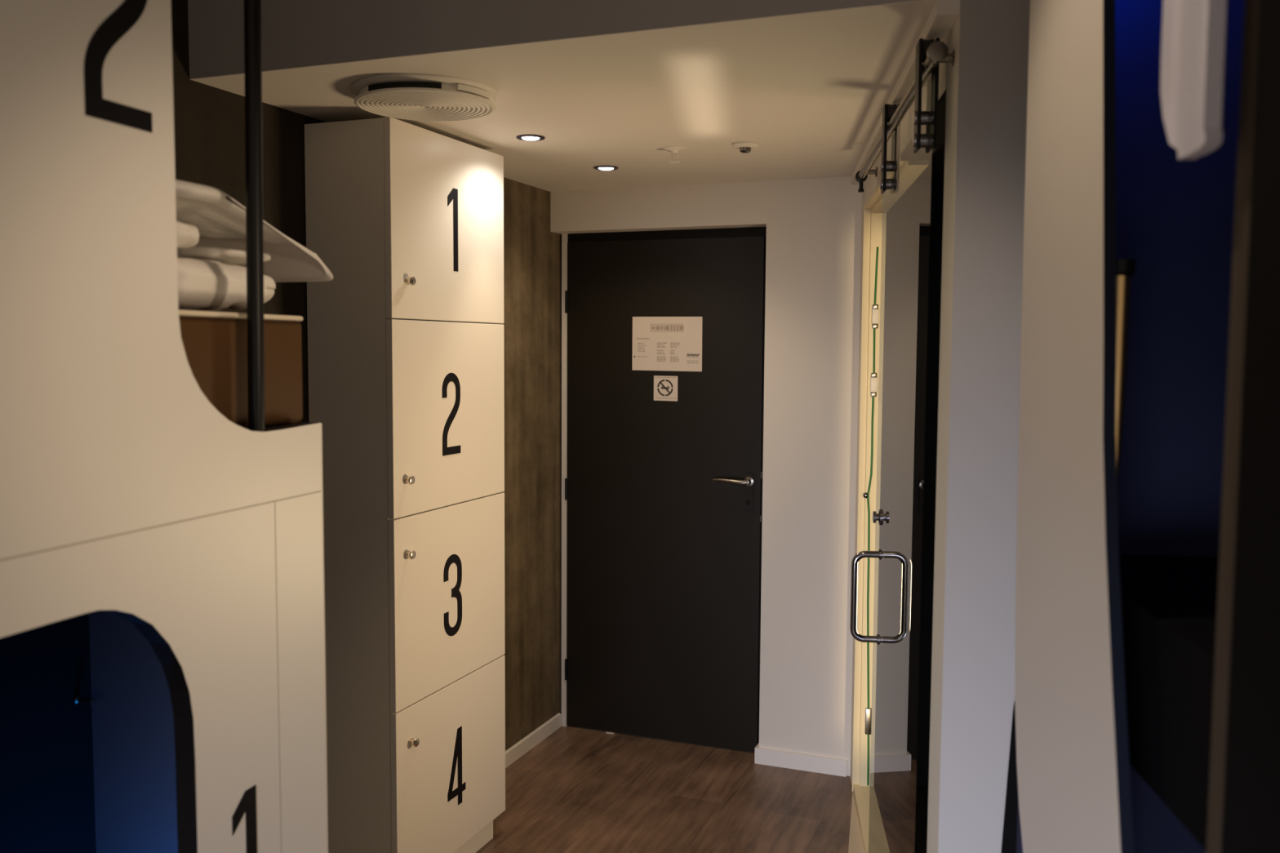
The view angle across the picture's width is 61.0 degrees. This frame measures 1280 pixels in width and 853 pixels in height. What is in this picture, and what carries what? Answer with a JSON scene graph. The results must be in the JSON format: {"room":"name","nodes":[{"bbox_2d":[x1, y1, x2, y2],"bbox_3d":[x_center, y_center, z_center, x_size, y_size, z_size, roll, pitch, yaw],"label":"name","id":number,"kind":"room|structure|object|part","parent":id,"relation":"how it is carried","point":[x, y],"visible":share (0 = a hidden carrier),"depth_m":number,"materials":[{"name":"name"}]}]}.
{"room":"hostel dorm room","nodes":[
{"label":"hostel dorm room","id":0,"kind":"room"},
{"bbox_2d":[170,0,561,751],"bbox_3d":[-1.356,0.017,2.196,0.200,2.850,5.500,2,4,21],"label":"wall","id":1,"kind":"structure","parent":0,"point":[532,253],"depth_m":4.20,"materials":[{"name":"wood"}]},
{"bbox_2d":[505,713,560,768],"bbox_3d":[-0.667,1.306,3.789,0.014,0.060,1.795,2,4,21],"label":"baseboard","id":2,"kind":"structure","parent":1,"relation":"attached to","point":[539,735],"depth_m":4.37,"materials":[{"name":"white wood"}]},
{"bbox_2d":[189,0,936,191],"bbox_3d":[0.386,-0.922,3.209,2.256,0.120,2.234,2,4,21],"label":"ceiling","id":3,"kind":"structure","parent":0,"point":[812,89],"depth_m":2.70,"materials":[{"name":"white paint"}]},
{"bbox_2d":[351,73,498,121],"bbox_3d":[-0.531,-0.811,2.691,0.358,0.038,0.358,2,4,21],"label":"ceiling vent","id":4,"kind":"object","parent":3,"relation":"in","point":[409,96],"visible":1,"depth_m":2.61,"materials":[{"name":"white plastic"}]},
{"bbox_3d":[-0.531,-0.797,2.692,0.344,0.009,0.344,2,4,21],"label":"ribbed plate","id":5,"kind":"part","parent":4,"relation":"part of","materials":[{"name":"white plastic"}]},
{"bbox_3d":[-0.397,-0.803,2.601,0.021,0.013,0.112,3,5,34],"label":"deflector blade","id":6,"kind":"part","parent":4,"relation":"part of","materials":[{"name":"white plastic"}]},
{"bbox_2d":[515,134,545,141],"bbox_3d":[-0.329,-0.865,3.261,0.086,0.008,0.086,2,4,21],"label":"recessed light","id":7,"kind":"object","parent":3,"relation":"in","point":[522,137],"visible":1,"depth_m":3.25,"materials":[{"name":"grey"}]},
{"bbox_2d":[594,165,617,170],"bbox_3d":[-0.119,-0.903,3.800,0.086,0.008,0.086,2,4,21],"label":"recessed light","id":8,"kind":"object","parent":3,"relation":"in","point":[597,167],"visible":1,"depth_m":3.78,"materials":[{"name":"grey"}]},
{"bbox_2d":[662,146,686,163],"bbox_3d":[0.109,-0.856,3.427,0.076,0.045,0.076,2,4,21],"label":"sprinkler","id":9,"kind":"object","parent":3,"relation":"attached to","point":[673,149],"visible":1,"depth_m":3.42,"materials":[{"name":"white metal"}]},
{"bbox_2d":[732,141,758,153],"bbox_3d":[0.325,-0.858,3.344,0.082,0.027,0.082,2,4,21],"label":"smoke detector","id":10,"kind":"object","parent":3,"relation":"attached to","point":[744,147],"visible":1,"depth_m":3.32,"materials":[{"name":"white plastic"}]},
{"bbox_2d":[187,0,1030,852],"bbox_3d":[0.882,0.074,1.947,4.156,2.800,0.120,2,4,21],"label":"wall","id":11,"kind":"structure","parent":0,"point":[979,656],"depth_m":2.00,"materials":[{"name":"grey paint"}]},
{"bbox_2d":[475,724,855,852],"bbox_3d":[0.086,1.538,1.740,5.400,0.100,5.500,2,4,21],"label":"floor","id":12,"kind":"structure","parent":0,"point":[579,789],"depth_m":3.86,"materials":[{"name":"brown wood"}]},
{"bbox_2d":[0,0,328,852],"bbox_3d":[-1.160,0.123,1.099,0.781,2.793,1.774,2,4,17],"label":"pod","id":13,"kind":"object","parent":12,"relation":"on","point":[162,646],"visible":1,"depth_m":1.49,"materials":[{"name":"white laminate"}]},
{"bbox_2d":[177,309,303,428],"bbox_3d":[-1.169,-0.049,1.121,0.736,0.180,1.742,2,4,17],"label":"mattress","id":14,"kind":"object","parent":13,"relation":"on","point":[215,344],"visible":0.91,"depth_m":1.68,"materials":[{"name":"brown"}]},
{"bbox_2d":[177,257,275,311],"bbox_3d":[-0.964,-0.218,1.614,0.554,0.086,0.705,2,4,17],"label":"rolled towel","id":15,"kind":"object","parent":14,"relation":"on","point":[203,285],"visible":0.3,"depth_m":1.69,"materials":[{"name":"white fabric"}]},
{"bbox_2d":[176,220,199,248],"bbox_3d":[-0.982,-0.288,1.543,0.537,0.063,0.509,2,4,21],"label":"pillow","id":16,"kind":"object","parent":15,"relation":"on","point":[187,234],"visible":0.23,"depth_m":1.64,"materials":[{"name":"white fabric"}]},
{"bbox_2d":[175,179,333,282],"bbox_3d":[-0.911,-0.318,1.735,0.558,0.140,0.680,2,4,21],"label":"pillow","id":17,"kind":"object","parent":16,"relation":"on","point":[220,220],"visible":0.27,"depth_m":1.85,"materials":[{"name":"white fabric"}]},
{"bbox_2d":[177,246,271,264],"bbox_3d":[-0.883,-0.292,1.869,0.500,0.025,0.145,1,4,14],"label":"sheet","id":18,"kind":"object","parent":15,"relation":"on","point":[224,255],"visible":0.27,"depth_m":1.76,"materials":[{"name":"white fabric"}]},
{"bbox_2d":[304,116,505,852],"bbox_3d":[-0.672,0.262,3.279,0.300,2.214,0.627,2,4,21],"label":"lockers","id":19,"kind":"object","parent":12,"relation":"on","point":[406,352],"visible":0.99,"depth_m":3.04,"materials":[{"name":"beige"}]},
{"bbox_3d":[-0.633,0.147,2.984,0.022,0.027,0.027,2,4,21],"label":"knob","id":20,"kind":"part","parent":19,"relation":"part of","materials":[{"name":"silver metal"}]},
{"bbox_3d":[-0.634,0.354,3.000,0.022,0.027,0.027,2,4,21],"label":"knob","id":21,"kind":"part","parent":19,"relation":"part of","materials":[{"name":"silver metal"}]},
{"bbox_3d":[-0.625,-0.397,2.958,0.022,0.027,0.027,2,4,21],"label":"knob","id":22,"kind":"part","parent":19,"relation":"part of","materials":[{"name":"silver metal"}]},
{"bbox_3d":[-0.634,0.886,3.047,0.022,0.027,0.027,2,4,21],"label":"knob","id":23,"kind":"part","parent":19,"relation":"part of","materials":[{"name":"silver metal"}]},
{"bbox_3d":[-0.557,-0.574,3.176,0.020,0.529,0.627,2,4,21],"label":"door","id":24,"kind":"part","parent":19,"relation":"part of","materials":[{"name":"white paint"}]},
{"bbox_3d":[-0.560,-0.038,3.215,0.020,0.539,0.627,2,4,21],"label":"door","id":25,"kind":"part","parent":19,"relation":"part of","materials":[{"name":"white paint"}]},
{"bbox_3d":[-0.563,0.500,3.253,0.020,0.534,0.627,2,4,21],"label":"door","id":26,"kind":"part","parent":19,"relation":"part of","materials":[{"name":"white paint"}]},
{"bbox_3d":[-0.567,1.030,3.291,0.020,0.523,0.627,2,4,21],"label":"door","id":27,"kind":"part","parent":19,"relation":"part of","materials":[{"name":"white paint"}]},
{"bbox_2d":[1000,0,1279,852],"bbox_3d":[0.810,0.135,1.105,0.584,2.793,1.646,1,4,7],"label":"pod","id":28,"kind":"object","parent":12,"relation":"on","point":[1146,715],"visible":1,"depth_m":1.40,"materials":[{"name":"white laminate"}]},
{"bbox_2d":[1000,701,1017,852],"bbox_3d":[0.695,0.985,1.964,0.160,0.973,0.050,2,4,21],"label":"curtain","id":29,"kind":"object","parent":28,"relation":"hanging from","point":[1010,824],"depth_m":1.93,"materials":[{"name":"black fabric"}]},
{"bbox_3d":[0.565,-0.177,1.393,0.014,2.215,0.603,1,4,7],"label":"panel","id":30,"kind":"part","parent":28,"relation":"part of","materials":[{"name":"white laminate"}]},
{"bbox_2d":[1115,256,1135,488],"bbox_3d":[0.590,-0.065,1.346,0.036,0.289,0.036,2,4,21],"label":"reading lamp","id":31,"kind":"object","parent":28,"relation":"attached to","point":[1125,267],"visible":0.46,"depth_m":1.33,"materials":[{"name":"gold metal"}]},
{"bbox_2d":[1160,0,1227,159],"bbox_3d":[0.486,-0.645,0.931,0.026,0.825,0.105,1,4,7],"label":"hanging towel","id":32,"kind":"object","parent":28,"relation":"hanging from","point":[1193,32],"visible":1,"depth_m":0.93,"materials":[{"name":"white fabric"}]},
{"bbox_3d":[0.516,-0.100,0.908,0.030,2.290,0.048,1,4,7],"label":"post","id":33,"kind":"part","parent":28,"relation":"part of","materials":[{"name":"brown metal"}]},
{"bbox_2d":[1221,0,1279,852],"bbox_3d":[0.487,0.022,0.600,0.054,2.490,0.585,1,4,7],"label":"curtain","id":34,"kind":"object","parent":28,"relation":"hanging from","point":[1251,662],"depth_m":0.86,"materials":[{"name":"black fabric"}]},
{"bbox_2d":[550,176,862,776],"bbox_3d":[0.299,0.181,4.327,1.356,2.240,0.200,2,4,21],"label":"wall","id":35,"kind":"structure","parent":0,"point":[813,242],"depth_m":4.10,"materials":[{"name":"beige paint"}]},
{"bbox_2d":[561,226,766,752],"bbox_3d":[0.086,0.255,4.398,0.888,2.080,0.121,2,4,21],"label":"door","id":36,"kind":"structure","parent":35,"relation":"in","point":[662,500],"depth_m":4.40,"materials":[{"name":"black laminate"}]},
{"bbox_3d":[0.096,0.253,4.425,0.888,2.080,0.064,2,4,21],"label":"frame","id":37,"kind":"part","parent":36,"relation":"part of","materials":[{"name":"white"}]},
{"bbox_2d":[653,375,677,401],"bbox_3d":[0.103,-0.153,4.363,0.102,0.101,0.002,2,4,21],"label":"no smoking sign","id":38,"kind":"object","parent":36,"relation":"attached to","point":[665,388],"visible":1,"depth_m":4.36,"materials":[{"name":"beige paper"}]},
{"bbox_2d":[631,316,702,371],"bbox_3d":[0.107,-0.331,4.348,0.297,0.218,0.003,2,4,21],"label":"notice sheet","id":39,"kind":"object","parent":36,"relation":"attached to","point":[674,344],"visible":1,"depth_m":4.35,"materials":[{"name":"beige paper"}]},
{"bbox_2d":[637,342,646,351],"bbox_3d":[0.008,-0.320,4.388,0.037,0.034,0.001,2,4,21],"label":"print","id":40,"kind":"object","parent":39,"relation":"on","point":[642,347],"depth_m":4.39,"materials":[{"name":"black"}]},
{"bbox_2d":[657,356,666,361],"bbox_3d":[0.086,-0.271,4.361,0.039,0.021,0.001,2,4,21],"label":"print","id":41,"kind":"object","parent":39,"relation":"attached to","point":[659,358],"depth_m":4.36,"materials":[{"name":"black"}]},
{"bbox_2d":[657,342,666,347],"bbox_3d":[0.088,-0.327,4.356,0.041,0.020,0.001,2,4,21],"label":"print","id":42,"kind":"object","parent":39,"relation":"on","point":[659,344],"depth_m":4.36,"materials":[{"name":"black"}]},
{"bbox_2d":[652,324,683,330],"bbox_3d":[0.110,-0.394,4.343,0.133,0.022,0.001,2,4,21],"label":"print","id":43,"kind":"object","parent":39,"relation":"attached to","point":[655,327],"depth_m":4.34,"materials":[{"name":"black"}]},
{"bbox_2d":[670,356,679,361],"bbox_3d":[0.139,-0.270,4.340,0.038,0.021,0.001,2,4,21],"label":"print","id":44,"kind":"object","parent":39,"relation":"attached to","point":[672,358],"depth_m":4.34,"materials":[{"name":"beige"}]},
{"bbox_2d":[670,342,679,347],"bbox_3d":[0.140,-0.326,4.336,0.040,0.020,0.001,2,4,21],"label":"print","id":45,"kind":"object","parent":39,"relation":"on","point":[672,344],"depth_m":4.34,"materials":[{"name":"black"}]},
{"bbox_3d":[0.364,0.215,4.252,0.154,0.038,0.055,2,4,21],"label":"lever handle","id":46,"kind":"part","parent":36,"relation":"part of","materials":[{"name":"silver metal"}]},
{"bbox_2d":[754,742,847,777],"bbox_3d":[0.630,1.284,4.205,0.357,0.062,0.098,2,4,21],"label":"baseboard","id":47,"kind":"structure","parent":35,"relation":"attached to","point":[762,756],"depth_m":4.16,"materials":[{"name":"white wood"}]},
{"bbox_2d":[849,14,959,852],"bbox_3d":[1.468,0.115,2.821,1.600,2.600,2.320,1,4,7],"label":"wall","id":48,"kind":"structure","parent":0,"point":[926,200],"depth_m":3.82,"materials":[{"name":"black"}]},
{"bbox_2d":[848,791,865,852],"bbox_3d":[0.712,1.350,3.679,0.062,0.005,0.573,1,4,6],"label":"trim","id":49,"kind":"structure","parent":48,"relation":"attached to","point":[855,841],"depth_m":3.60,"materials":[{"name":"beige"}]},
{"bbox_2d":[862,246,879,786],"bbox_3d":[0.816,0.336,3.863,0.046,1.933,0.014,1,4,7],"label":"cable","id":50,"kind":"object","parent":48,"relation":"attached to","point":[875,311],"visible":0.99,"depth_m":3.86,"materials":[{"name":"green plastic"}]},
{"bbox_2d":[851,160,928,852],"bbox_3d":[0.718,0.341,3.025,0.076,2.112,1.750,1,4,7],"label":"trim","id":51,"kind":"structure","parent":48,"relation":"attached to","point":[873,210],"depth_m":3.86,"materials":[{"name":"beige wood"}]},
{"bbox_2d":[849,37,955,852],"bbox_3d":[0.620,0.291,2.753,0.195,2.159,1.449,0,4,1],"label":"door","id":52,"kind":"structure","parent":48,"relation":"in","point":[887,828],"depth_m":2.52,"materials":[{"name":"black"}]},
{"bbox_3d":[0.565,0.427,2.726,0.070,0.242,0.026,1,4,6],"label":"pull handle","id":53,"kind":"part","parent":52,"relation":"part of","materials":[{"name":"silver metal"}]},
{"bbox_3d":[0.591,0.226,2.709,0.020,0.040,0.040,1,4,6],"label":"lock knob","id":54,"kind":"part","parent":52,"relation":"part of","materials":[{"name":"silver metal"}]},
{"bbox_3d":[0.575,0.356,2.442,0.008,2.073,0.782,1,4,6],"label":"glass pane","id":55,"kind":"part","parent":52,"relation":"part of","materials":[{"name":"clear glass"}]},
{"bbox_3d":[0.626,-0.714,2.682,0.058,0.068,1.450,1,4,6],"label":"door rail","id":56,"kind":"part","parent":52,"relation":"part of","materials":[{"name":"black metal"}]},
{"bbox_3d":[0.643,0.428,2.717,0.070,0.242,0.026,1,4,6],"label":"pull handle","id":57,"kind":"part","parent":52,"relation":"part of","materials":[{"name":"silver metal"}]},
{"bbox_2d":[850,0,959,185],"bbox_3d":[0.673,-0.827,2.968,0.040,0.030,2.060,1,4,7],"label":"rail","id":58,"kind":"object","parent":48,"relation":"attached to","point":[944,15],"depth_m":2.26,"materials":[{"name":"metal"}]}
]}

